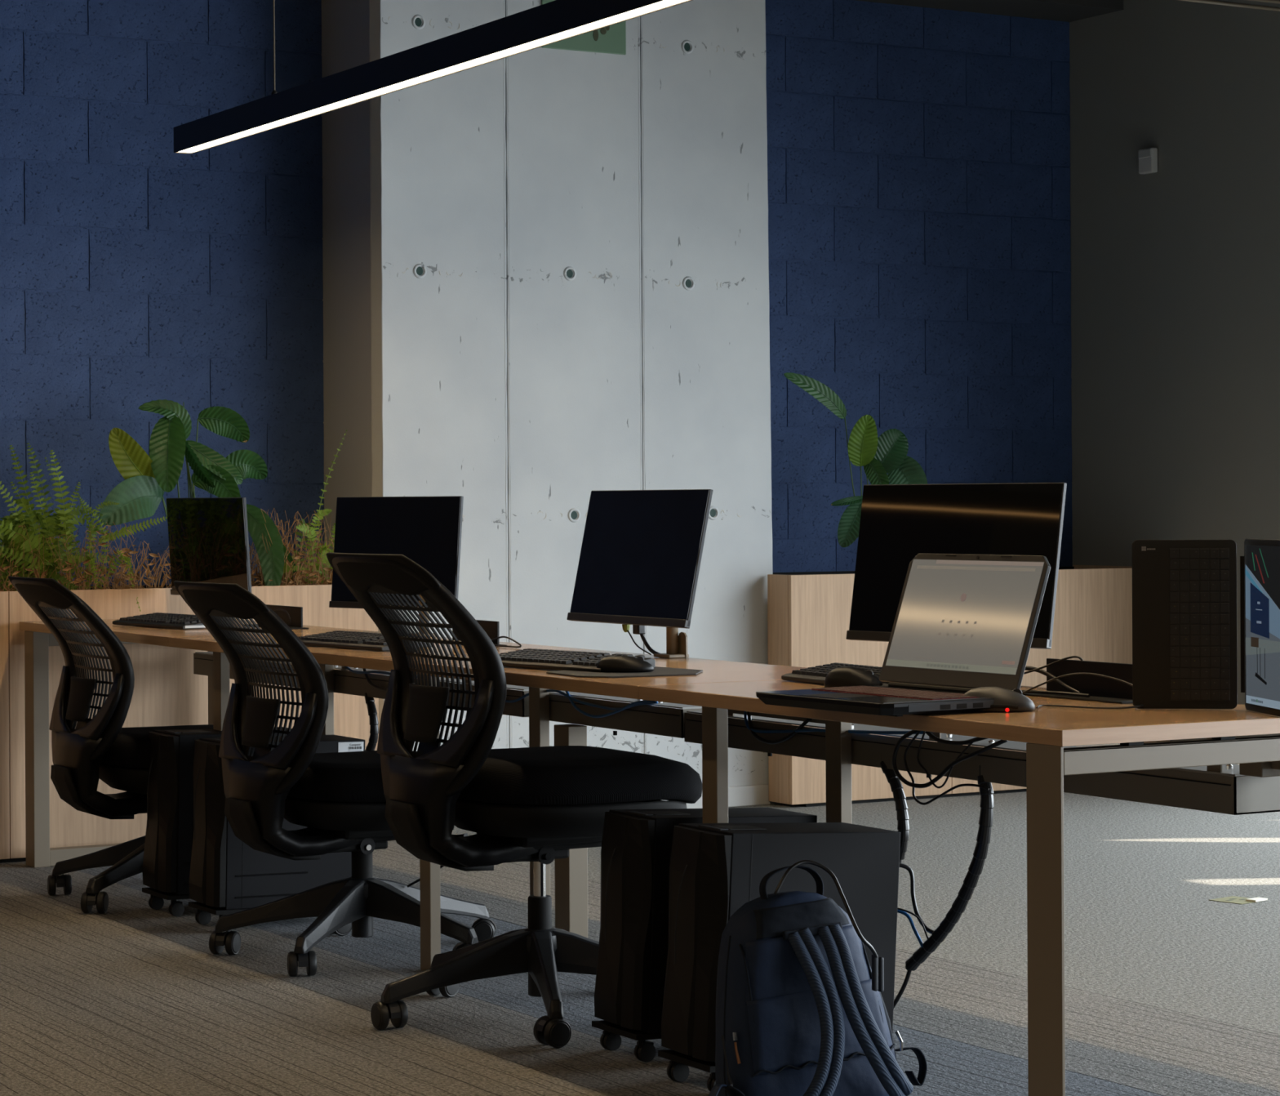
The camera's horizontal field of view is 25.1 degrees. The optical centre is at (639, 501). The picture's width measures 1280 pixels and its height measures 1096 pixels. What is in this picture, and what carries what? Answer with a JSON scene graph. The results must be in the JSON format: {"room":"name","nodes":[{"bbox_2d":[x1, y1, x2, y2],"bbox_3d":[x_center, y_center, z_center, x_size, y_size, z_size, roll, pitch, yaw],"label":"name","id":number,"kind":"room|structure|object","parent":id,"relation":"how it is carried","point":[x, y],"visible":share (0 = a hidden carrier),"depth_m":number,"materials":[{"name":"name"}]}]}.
{"room":"open-plan office","nodes":[
{"label":"open-plan office","id":0,"kind":"room"},
{"bbox_2d":[0,0,1072,586],"bbox_3d":[-2.981,-0.539,9.069,12.400,3.300,0.257,0,0,-30],"label":"wall","id":1,"kind":"structure","parent":0,"point":[918,157],"depth_m":10.01,"materials":[{"name":"blue brick"}]},
{"bbox_2d":[857,0,1123,22],"bbox_3d":[0.875,-2.077,10.989,2.210,0.265,0.340,0,0,-30],"label":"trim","id":2,"kind":"structure","parent":1,"relation":"attached to","point":[1068,11],"depth_m":11.33,"materials":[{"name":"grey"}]},
{"bbox_2d":[321,0,773,786],"bbox_3d":[-0.310,-0.553,10.235,1.592,3.300,0.478,0,0,-30],"label":"concrete pillar","id":3,"kind":"structure","parent":0,"point":[546,270],"depth_m":9.99,"materials":[{"name":"grey concrete"}]},
{"bbox_2d":[541,0,626,54],"bbox_3d":[-0.195,-1.714,10.044,0.336,0.281,0.008,0,0,-30],"label":"wall sign","id":4,"kind":"object","parent":3,"relation":"attached to","point":[611,39],"visible":0.44,"depth_m":10.07,"materials":[{"name":"green"}]},
{"bbox_2d":[664,783,781,808],"bbox_3d":[-0.182,1.060,10.041,1.600,0.072,0.015,0,0,-30],"label":"baseboard","id":5,"kind":"structure","parent":3,"relation":"attached to","point":[754,794],"depth_m":10.36,"materials":[{"name":"grey"}]},
{"bbox_2d":[0,791,1279,1095],"bbox_3d":[0.078,1.155,3.066,11.610,0.120,13.200,0,0,-30],"label":"floor","id":6,"kind":"structure","parent":0,"point":[1171,989],"depth_m":6.50,"materials":[{"name":"grey carpet"}]},
{"bbox_2d":[8,575,213,913],"bbox_3d":[-1.320,0.652,7.984,0.800,0.898,0.726,0,0,-30],"label":"chair","id":7,"kind":"object","parent":6,"relation":"on","point":[85,750],"visible":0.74,"depth_m":7.81,"materials":[{"name":"black plastic"}]},
{"bbox_2d":[55,873,64,887],"bbox_3d":[-1.630,1.060,8.084,0.022,0.034,0.062,0,0,-17],"label":"hood","id":8,"kind":"object","parent":7,"relation":"attached to","point":[60,877],"depth_m":8.06,"materials":[{"name":"black plastic"}]},
{"bbox_2d":[87,891,99,904],"bbox_3d":[-1.463,1.059,7.722,0.022,0.034,0.062,0,0,7],"label":"hood","id":9,"kind":"object","parent":7,"relation":"attached to","point":[93,897],"depth_m":7.70,"materials":[{"name":"black plastic"}]},
{"bbox_2d":[0,581,378,862],"bbox_3d":[-2.350,0.692,8.916,3.124,0.832,0.570,0,0,-30],"label":"planter box","id":10,"kind":"object","parent":6,"relation":"on","point":[167,691],"visible":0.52,"depth_m":9.02,"materials":[{"name":"brown wood"}]},
{"bbox_2d":[0,442,167,610],"bbox_3d":[-1.837,0.077,9.109,0.690,0.535,0.318,0,0,-17],"label":"fern","id":11,"kind":"object","parent":10,"relation":"in","point":[50,525],"visible":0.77,"depth_m":9.09,"materials":[{"name":"green plant"}]},
{"bbox_2d":[0,520,169,591],"bbox_3d":[-1.863,0.192,9.155,0.742,0.266,0.426,0,0,-30],"label":"dried plant","id":12,"kind":"object","parent":10,"relation":"on","point":[123,575],"visible":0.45,"depth_m":9.12,"materials":[{"name":"brown plant"}]},
{"bbox_2d":[102,544,264,589],"bbox_3d":[-1.464,0.221,9.383,0.535,0.214,0.397,0,0,-33],"label":"dried plant","id":13,"kind":"object","parent":10,"relation":"on","point":[152,554],"visible":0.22,"depth_m":9.34,"materials":[{"name":"brown plant"}]},
{"bbox_2d":[99,399,296,585],"bbox_3d":[-1.431,-0.010,9.354,0.660,0.649,0.203,0,0,-16],"label":"plant","id":14,"kind":"object","parent":10,"relation":"on","point":[147,478],"visible":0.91,"depth_m":9.35,"materials":[{"name":"green plant"}]},
{"bbox_2d":[248,507,334,586],"bbox_3d":[-1.151,0.170,9.573,0.515,0.305,0.425,0,0,-33],"label":"dried plant","id":15,"kind":"object","parent":10,"relation":"on","point":[295,580],"visible":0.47,"depth_m":9.49,"materials":[{"name":"brown plant"}]},
{"bbox_2d":[263,430,346,586],"bbox_3d":[-1.116,0.039,9.537,0.335,0.565,0.219,0,0,-30],"label":"fern","id":16,"kind":"object","parent":10,"relation":"in","point":[320,513],"visible":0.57,"depth_m":9.54,"materials":[{"name":"green plant"}]},
{"bbox_2d":[142,726,292,915],"bbox_3d":[-1.129,0.861,7.810,0.420,0.486,0.203,1,-1,-30],"label":"computer tower","id":17,"kind":"object","parent":6,"relation":"on","point":[170,827],"visible":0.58,"depth_m":7.66,"materials":[{"name":"black metal"}]},
{"bbox_2d":[174,729,211,733],"bbox_3d":[-1.208,0.618,7.766,0.080,0.002,0.072,1,-1,-30],"label":"vent","id":18,"kind":"object","parent":17,"relation":"attached to","point":[182,731],"depth_m":7.76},
{"bbox_2d":[188,734,364,924],"bbox_3d":[-0.956,0.861,7.528,0.425,0.486,0.203,1,-1,-30],"label":"computer tower","id":19,"kind":"object","parent":6,"relation":"on","point":[227,876],"visible":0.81,"depth_m":7.41,"materials":[{"name":"black metal"}]},
{"bbox_2d":[173,580,496,976],"bbox_3d":[-0.701,0.643,6.981,0.810,0.910,0.707,0,0,-32],"label":"chair","id":20,"kind":"object","parent":6,"relation":"on","point":[340,797],"visible":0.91,"depth_m":6.81,"materials":[{"name":"black plastic"}]},
{"bbox_2d":[215,929,231,946],"bbox_3d":[-1.009,1.057,6.999,0.022,0.034,0.062,0,0,18],"label":"hood","id":21,"kind":"object","parent":20,"relation":"attached to","point":[223,937],"depth_m":6.97,"materials":[{"name":"black plastic"}]},
{"bbox_2d":[297,952,308,966],"bbox_3d":[-0.784,1.056,6.675,0.022,0.034,0.062,0,0,-13],"label":"hood","id":22,"kind":"object","parent":20,"relation":"attached to","point":[302,957],"depth_m":6.65,"materials":[{"name":"black plastic"}]},
{"bbox_2d":[453,942,465,950],"bbox_3d":[-0.410,1.054,6.784,0.062,0.034,0.022,0,0,-13],"label":"hood","id":23,"kind":"object","parent":20,"relation":"attached to","point":[460,944],"depth_m":6.77,"materials":[{"name":"black plastic"}]},
{"bbox_2d":[471,918,496,928],"bbox_3d":[-0.390,1.053,7.183,0.062,0.034,0.022,0,0,1],"label":"hood","id":24,"kind":"object","parent":20,"relation":"attached to","point":[480,923],"depth_m":7.15,"materials":[{"name":"black plastic"}]},
{"bbox_2d":[326,551,702,1047],"bbox_3d":[-0.263,0.600,6.125,0.763,0.992,0.713,0,0,-30],"label":"chair","id":25,"kind":"object","parent":6,"relation":"on","point":[536,805],"visible":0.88,"depth_m":5.97,"materials":[{"name":"black plastic"}]},
{"bbox_2d":[386,1000,400,1018],"bbox_3d":[-0.522,1.054,6.002,0.022,0.034,0.063,0,0,-30],"label":"hood","id":26,"kind":"object","parent":25,"relation":"attached to","point":[393,1007],"depth_m":5.98,"materials":[{"name":"black plastic"}]},
{"bbox_2d":[536,1015,552,1031],"bbox_3d":[-0.176,1.052,5.800,0.062,0.034,0.022,0,0,-32],"label":"hood","id":27,"kind":"object","parent":25,"relation":"attached to","point":[544,1023],"depth_m":5.78,"materials":[{"name":"black plastic"}]},
{"bbox_2d":[19,604,1279,1095],"bbox_3d":[-0.305,0.693,6.815,0.735,0.806,5.060,0,0,-30],"label":"desk","id":28,"kind":"object","parent":6,"relation":"on","point":[1104,753],"depth_m":5.51,"materials":[{"name":"brown wood"}]},
{"bbox_2d":[112,612,231,629],"bbox_3d":[-1.367,0.345,8.385,0.155,0.034,0.451,0,0,-36],"label":"keyboard","id":29,"kind":"object","parent":28,"relation":"on","point":[172,620],"visible":0.84,"depth_m":8.35,"materials":[{"name":"black plastic"}]},
{"bbox_2d":[166,497,251,618],"bbox_3d":[-1.290,0.173,8.854,0.115,0.376,0.506,0,0,-36],"label":"monitor","id":30,"kind":"object","parent":28,"relation":"on","point":[208,536],"visible":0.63,"depth_m":8.81,"materials":[{"name":"black plastic"}]},
{"bbox_2d":[273,608,290,625],"bbox_3d":[-1.035,0.330,8.289,0.008,0.046,0.147,0,0,-30],"label":"cable","id":31,"kind":"object","parent":28,"relation":"on","point":[285,611],"visible":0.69,"depth_m":8.24,"materials":[{"name":"black plastic"}]},
{"bbox_2d":[193,651,528,716],"bbox_3d":[-0.728,0.490,8.023,0.244,0.074,2.170,0,0,-30],"label":"cable tray","id":32,"kind":"object","parent":28,"relation":"on","point":[340,680],"depth_m":7.86,"materials":[{"name":"black metal"}]},
{"bbox_2d":[298,630,431,650],"bbox_3d":[-0.692,0.342,7.112,0.150,0.034,0.440,0,0,-37],"label":"keyboard","id":33,"kind":"object","parent":28,"relation":"on","point":[336,638],"visible":0.77,"depth_m":7.09,"materials":[{"name":"black plastic"}]},
{"bbox_2d":[344,666,390,674],"bbox_3d":[-0.685,0.455,7.690,0.014,0.023,0.551,0,0,-29],"label":"cable","id":34,"kind":"object","parent":28,"relation":"on","point":[346,667],"visible":0.59,"depth_m":7.77,"materials":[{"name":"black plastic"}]},
{"bbox_2d":[364,692,378,751],"bbox_3d":[-0.748,0.641,7.810,0.100,0.284,0.042,0,0,28],"label":"cable sleeve","id":35,"kind":"object","parent":28,"relation":"hanging from","point":[370,701],"visible":0.64,"depth_m":7.78,"materials":[{"name":"black plastic"}]},
{"bbox_2d":[363,668,386,691],"bbox_3d":[-0.670,0.472,7.669,0.019,0.064,0.345,0,0,-30],"label":"power cable","id":36,"kind":"object","parent":28,"relation":"hanging from","point":[367,678],"visible":0.38,"depth_m":7.74,"materials":[{"name":"black plastic"}]},
{"bbox_2d":[328,495,463,636],"bbox_3d":[-0.649,0.171,7.794,0.107,0.373,0.512,0,0,-42],"label":"monitor","id":37,"kind":"object","parent":28,"relation":"on","point":[427,531],"visible":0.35,"depth_m":7.76,"materials":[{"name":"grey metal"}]},
{"bbox_2d":[407,865,444,887],"bbox_3d":[-0.440,0.818,6.967,0.290,0.244,0.026,0,0,23],"label":"cable","id":38,"kind":"object","parent":28,"relation":"hanging from","point":[441,866],"visible":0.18,"depth_m":7.02,"materials":[{"name":"black plastic"}]},
{"bbox_2d":[491,635,521,647],"bbox_3d":[-0.351,0.343,7.103,0.035,0.026,0.202,0,0,-30],"label":"cable","id":39,"kind":"object","parent":28,"relation":"on","point":[500,637],"visible":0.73,"depth_m":7.06,"materials":[{"name":"black plastic"}]},
{"bbox_2d":[499,648,655,671],"bbox_3d":[-0.165,0.339,6.170,0.150,0.034,0.440,0,0,-39],"label":"keyboard","id":40,"kind":"object","parent":28,"relation":"on","point":[532,658],"visible":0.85,"depth_m":6.14,"materials":[{"name":"black plastic"}]},
{"bbox_2d":[505,688,657,710],"bbox_3d":[-0.157,0.468,6.795,0.014,0.046,0.774,0,0,-30],"label":"cable","id":41,"kind":"object","parent":28,"relation":"hanging from","point":[548,690],"visible":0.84,"depth_m":6.75,"materials":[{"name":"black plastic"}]},
{"bbox_2d":[564,690,654,717],"bbox_3d":[-0.076,0.471,6.648,0.022,0.060,0.426,0,0,-30],"label":"cable","id":42,"kind":"object","parent":28,"relation":"hanging from","point":[573,704],"visible":0.91,"depth_m":6.63,"materials":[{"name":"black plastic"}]},
{"bbox_2d":[546,666,702,677],"bbox_3d":[-0.023,0.353,5.977,0.310,0.003,0.275,0,0,-30],"label":"mouse pad","id":43,"kind":"object","parent":28,"relation":"on","point":[658,671],"visible":0.84,"depth_m":5.92,"materials":[{"name":"black fabric"}]},
{"bbox_2d":[596,655,653,671],"bbox_3d":[-0.031,0.334,5.970,0.119,0.033,0.064,0,0,2],"label":"mouse","id":44,"kind":"object","parent":43,"relation":"on","point":[612,663],"visible":1,"depth_m":5.95,"materials":[{"name":"black plastic"}]},
{"bbox_2d":[549,690,702,737],"bbox_3d":[0.018,0.486,6.745,0.244,0.074,0.710,0,0,-30],"label":"cable tray","id":45,"kind":"object","parent":28,"relation":"on","point":[650,718],"depth_m":6.61,"materials":[{"name":"black metal"}]},
{"bbox_2d":[626,630,651,654],"bbox_3d":[-0.004,0.318,6.675,0.008,0.068,0.111,0,0,-34],"label":"cable","id":46,"kind":"object","parent":28,"relation":"on","point":[629,633],"visible":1,"depth_m":6.68,"materials":[{"name":"black plastic"}]},
{"bbox_2d":[566,488,713,657],"bbox_3d":[0.007,0.163,6.666,0.108,0.383,0.528,0,0,-31],"label":"monitor","id":47,"kind":"object","parent":28,"relation":"on","point":[642,550],"visible":1,"depth_m":6.63,"materials":[{"name":"grey metal"}]},
{"bbox_2d":[622,623,630,631],"bbox_3d":[-0.032,0.293,6.718,0.020,0.020,0.019,0,0,-30],"label":"plug","id":48,"kind":"object","parent":47,"relation":"attached to","point":[625,627],"visible":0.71,"depth_m":6.71,"materials":[{"name":"yellow plastic"}]},
{"bbox_2d":[632,624,645,634],"bbox_3d":[-0.002,0.292,6.656,0.020,0.026,0.028,0,0,-30],"label":"plug","id":49,"kind":"object","parent":47,"relation":"attached to","point":[637,629],"visible":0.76,"depth_m":6.65,"materials":[{"name":"black"}]},
{"bbox_2d":[640,634,659,653],"bbox_3d":[0.026,0.319,6.624,0.016,0.074,0.094,0,0,-35],"label":"power cable","id":50,"kind":"object","parent":28,"relation":"on","point":[643,638],"visible":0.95,"depth_m":6.64,"materials":[{"name":"black plastic"}]},
{"bbox_2d":[746,711,811,743],"bbox_3d":[0.285,0.472,6.034,0.022,0.071,0.256,0,0,-28],"label":"power cable","id":51,"kind":"object","parent":28,"relation":"hanging from","point":[749,717],"visible":0.88,"depth_m":6.03,"materials":[{"name":"black plastic"}]},
{"bbox_2d":[743,711,924,733],"bbox_3d":[0.387,0.461,5.868,0.020,0.051,0.663,0,0,-30],"label":"cable","id":52,"kind":"object","parent":28,"relation":"hanging from","point":[865,731],"visible":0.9,"depth_m":5.91,"materials":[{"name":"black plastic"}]},
{"bbox_2d":[781,662,889,685],"bbox_3d":[0.432,0.336,5.534,0.130,0.033,0.430,0,0,-26],"label":"keyboard","id":53,"kind":"object","parent":28,"relation":"on","point":[817,674],"visible":0.34,"depth_m":5.63,"materials":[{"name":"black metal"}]},
{"bbox_2d":[824,666,883,687],"bbox_3d":[0.400,0.330,5.382,0.114,0.044,0.062,0,0,20],"label":"mouse","id":54,"kind":"object","parent":28,"relation":"on","point":[840,676],"visible":0.82,"depth_m":5.36,"materials":[{"name":"black plastic"}]},
{"bbox_2d":[880,760,909,862],"bbox_3d":[0.503,0.606,5.693,0.025,0.217,0.083,0,0,-30],"label":"cable sleeve","id":55,"kind":"object","parent":28,"relation":"hanging from","point":[901,807],"visible":0.87,"depth_m":5.67,"materials":[{"name":"black plastic"}]},
{"bbox_2d":[755,553,1050,716],"bbox_3d":[0.448,0.222,4.947,0.366,0.260,0.377,0,0,-33],"label":"laptop","id":56,"kind":"object","parent":28,"relation":"on","point":[962,623],"visible":1,"depth_m":4.98,"materials":[{"name":"black plastic"}]},
{"bbox_2d":[928,731,951,738],"bbox_3d":[0.626,0.420,5.610,0.130,0.084,0.035,0,0,-30],"label":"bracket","id":57,"kind":"object","parent":28,"relation":"on","point":[938,735],"depth_m":5.59,"materials":[{"name":"silver metal"}]},
{"bbox_2d":[916,730,972,787],"bbox_3d":[0.582,0.491,5.488,0.020,0.110,0.155,0,0,-36],"label":"power cable","id":58,"kind":"object","parent":28,"relation":"hanging from","point":[924,731],"visible":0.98,"depth_m":5.51,"materials":[{"name":"black plastic"}]},
{"bbox_2d":[903,730,989,804],"bbox_3d":[0.581,0.507,5.501,0.016,0.153,0.239,0,0,-36],"label":"power cable","id":59,"kind":"object","parent":28,"relation":"hanging from","point":[916,799],"visible":0.98,"depth_m":5.56,"materials":[{"name":"black plastic"}]},
{"bbox_2d":[905,764,994,970],"bbox_3d":[0.593,0.708,5.540,0.027,0.423,0.274,0,0,-30],"label":"cable sleeve","id":60,"kind":"object","parent":28,"relation":"hanging from","point":[959,904],"visible":1,"depth_m":5.47,"materials":[{"name":"black plastic"}]},
{"bbox_2d":[893,969,911,1008],"bbox_3d":[0.484,0.995,5.662,0.078,0.179,0.084,0,0,-30],"label":"power cable","id":61,"kind":"object","parent":60,"relation":"hanging from","point":[908,972],"visible":0.35,"depth_m":5.67,"materials":[{"name":"black plastic"}]},
{"bbox_2d":[897,909,923,946],"bbox_3d":[0.486,0.828,5.622,0.140,0.077,0.040,0,0,9],"label":"cable","id":62,"kind":"object","parent":60,"relation":"attached to","point":[902,912],"visible":0.61,"depth_m":5.61,"materials":[{"name":"blue plastic"}]},
{"bbox_2d":[897,906,928,940],"bbox_3d":[0.496,0.821,5.606,0.147,0.068,0.036,0,0,13],"label":"cable","id":63,"kind":"object","parent":60,"relation":"attached to","point":[900,908],"visible":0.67,"depth_m":5.61,"materials":[{"name":"black plastic"}]},
{"bbox_2d":[899,862,933,933],"bbox_3d":[0.512,0.767,5.625,0.160,0.142,0.069,0,0,21],"label":"power cable","id":64,"kind":"object","parent":60,"relation":"attached to","point":[907,867],"visible":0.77,"depth_m":5.64,"materials":[{"name":"black plastic"}]},
{"bbox_2d":[892,729,1008,787],"bbox_3d":[0.583,0.490,5.487,0.026,0.124,0.333,0,0,-34],"label":"power cable","id":65,"kind":"object","parent":28,"relation":"hanging from","point":[903,737],"visible":0.94,"depth_m":5.52,"materials":[{"name":"black plastic"}]},
{"bbox_2d":[845,482,1066,648],"bbox_3d":[0.628,0.157,5.638,0.107,0.387,0.528,0,0,-41],"label":"monitor","id":66,"kind":"object","parent":28,"relation":"on","point":[899,522],"visible":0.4,"depth_m":5.66,"materials":[{"name":"black plastic"}]},
{"bbox_2d":[925,731,987,744],"bbox_3d":[0.612,0.444,5.460,0.011,0.036,0.233,0,0,-33],"label":"power cable","id":67,"kind":"object","parent":28,"relation":"hanging from","point":[930,734],"visible":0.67,"depth_m":5.48,"materials":[{"name":"black plastic"}]},
{"bbox_2d":[684,710,1279,814],"bbox_3d":[0.652,0.489,5.660,0.244,0.074,1.784,0,0,-30],"label":"cable tray","id":68,"kind":"object","parent":28,"relation":"on","point":[1215,793],"depth_m":5.41,"materials":[{"name":"black metal"}]},
{"bbox_2d":[964,686,1035,711],"bbox_3d":[0.602,0.331,4.847,0.126,0.040,0.071,0,0,0],"label":"mouse","id":69,"kind":"object","parent":28,"relation":"on","point":[1006,700],"visible":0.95,"depth_m":4.82,"materials":[{"name":"grey plastic"}]},
{"bbox_2d":[1024,665,1081,693],"bbox_3d":[0.689,0.325,5.254,0.255,0.050,0.070,0,0,23],"label":"cable","id":70,"kind":"object","parent":28,"relation":"on","point":[1050,675],"visible":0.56,"depth_m":5.23,"materials":[{"name":"black plastic"}]},
{"bbox_2d":[1023,655,1083,674],"bbox_3d":[0.657,0.308,5.229,0.273,0.061,0.139,0,0,-8],"label":"cable","id":71,"kind":"object","parent":28,"relation":"on","point":[1071,656],"visible":0.54,"depth_m":5.23,"materials":[{"name":"black plastic"}]},
{"bbox_2d":[1021,689,1089,697],"bbox_3d":[0.667,0.345,5.224,0.342,0.009,0.065,0,0,32],"label":"cable","id":72,"kind":"object","parent":28,"relation":"on","point":[1042,691],"visible":0.46,"depth_m":5.18,"materials":[{"name":"black plastic"}]},
{"bbox_2d":[1022,672,1143,708],"bbox_3d":[0.776,0.325,5.026,0.197,0.048,0.359,0,0,3],"label":"cable","id":73,"kind":"object","parent":28,"relation":"on","point":[1073,673],"visible":0.89,"depth_m":4.98,"materials":[{"name":"black plastic"}]},
{"bbox_2d":[1131,537,1279,716],"bbox_3d":[0.982,0.205,4.807,0.120,0.288,0.309,0,0,-44],"label":"computer tower","id":74,"kind":"object","parent":28,"relation":"on","point":[1184,591],"visible":1,"depth_m":4.86,"materials":[{"name":"black metal"}]},
{"bbox_2d":[1245,617,1279,701],"bbox_3d":[1.029,0.204,4.749,0.002,0.265,0.170,0,0,-7],"label":"picture","id":75,"kind":"object","parent":74,"relation":"on","point":[1256,687],"depth_m":4.75},
{"bbox_2d":[1206,737,1232,772],"bbox_3d":[1.030,0.418,4.919,0.130,0.084,0.035,0,0,-30],"label":"bracket","id":76,"kind":"object","parent":28,"relation":"on","point":[1212,768],"depth_m":4.89,"materials":[{"name":"silver metal"}]},
{"bbox_2d":[591,807,817,1061],"bbox_3d":[0.126,0.863,5.783,0.435,0.496,0.188,0,0,-30],"label":"drawer pedestal","id":77,"kind":"object","parent":6,"relation":"on","point":[636,848],"visible":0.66,"depth_m":5.64,"materials":[{"name":"black"}]},
{"bbox_2d":[657,822,900,1090],"bbox_3d":[0.261,0.861,5.469,0.439,0.506,0.198,0,0,-30],"label":"drawer pedestal","id":78,"kind":"object","parent":6,"relation":"on","point":[716,868],"visible":0.44,"depth_m":5.38,"materials":[{"name":"black"}]},
{"bbox_2d":[708,865,927,1095],"bbox_3d":[0.297,0.882,5.137,0.461,0.459,0.246,0,0,-26],"label":"backpack","id":79,"kind":"object","parent":6,"relation":"on","point":[798,1012],"visible":0.99,"depth_m":5.07,"materials":[{"name":"blue fabric"}]},
{"bbox_2d":[773,859,879,973],"bbox_3d":[0.336,0.743,5.139,0.183,0.202,0.076,0,0,17],"label":"cable","id":80,"kind":"object","parent":79,"relation":"on","point":[868,944],"visible":1,"depth_m":5.14,"materials":[{"name":"black plastic"}]},
{"bbox_2d":[871,954,884,991],"bbox_3d":[0.422,0.837,5.117,0.021,0.068,0.012,0,0,-30],"label":"plug","id":81,"kind":"object","parent":79,"relation":"in","point":[877,979],"visible":1,"depth_m":5.11,"materials":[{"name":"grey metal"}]},
{"bbox_2d":[767,564,1170,806],"bbox_3d":[1.154,0.673,10.964,1.755,0.832,0.570,0,0,-30],"label":"planter box","id":82,"kind":"object","parent":6,"relation":"on","point":[809,612],"visible":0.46,"depth_m":10.44,"materials":[{"name":"brown wood"}]},
{"bbox_2d":[783,372,927,546],"bbox_3d":[0.795,-0.088,10.676,0.592,0.778,0.130,0,0,-30],"label":"plant","id":83,"kind":"object","parent":82,"relation":"on","point":[887,453],"visible":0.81,"depth_m":10.70,"materials":[{"name":"green plant"}]},
{"bbox_2d":[1208,895,1267,903],"bbox_3d":[1.631,1.083,7.851,0.110,0.006,0.115,0,0,-42],"label":"paper scrap","id":84,"kind":"object","parent":6,"relation":"on","point":[1237,900],"visible":1,"depth_m":7.84,"materials":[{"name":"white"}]},
{"bbox_2d":[1069,0,1279,776],"bbox_3d":[5.134,-0.533,6.142,0.240,3.400,13.400,0,0,-30],"label":"wall","id":85,"kind":"structure","parent":0,"point":[1175,271],"depth_m":11.15,"materials":[{"name":"grey paint"}]},
{"bbox_2d":[1138,147,1157,173],"bbox_3d":[1.984,-1.334,11.250,0.034,0.096,0.082,0,0,-30],"label":"wall sensor","id":86,"kind":"object","parent":85,"relation":"attached to","point":[1148,157],"visible":1,"depth_m":11.23,"materials":[{"name":"grey plastic"}]},
{"bbox_2d":[1179,0,1279,11],"bbox_3d":[2.026,-1.716,9.912,1.309,0.014,0.014,0,0,-30],"label":"conduit","id":87,"kind":"object","parent":85,"relation":"attached to","point":[1211,2],"visible":1,"depth_m":9.93,"materials":[{"name":"grey metal"}]},
{"bbox_2d":[1249,0,1279,3],"bbox_3d":[2.052,-1.731,9.869,1.309,0.014,0.014,0,0,-30],"label":"conduit","id":88,"kind":"object","parent":85,"relation":"attached to","point":[1265,1],"visible":1,"depth_m":9.94,"materials":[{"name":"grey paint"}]},
{"bbox_3d":[0.350,-2.257,3.352,12.400,0.100,13.400,0,0,-30],"label":"ceiling","id":89,"kind":"structure","parent":0,"visible":0},
{"bbox_2d":[173,0,691,153],"bbox_3d":[0.015,-1.643,6.210,0.058,1.159,5.478,0,0,-30],"label":"lamp","id":90,"kind":"object","parent":89,"relation":"hanging from","point":[556,20],"visible":1,"depth_m":7.15,"materials":[{"name":"black metal"}]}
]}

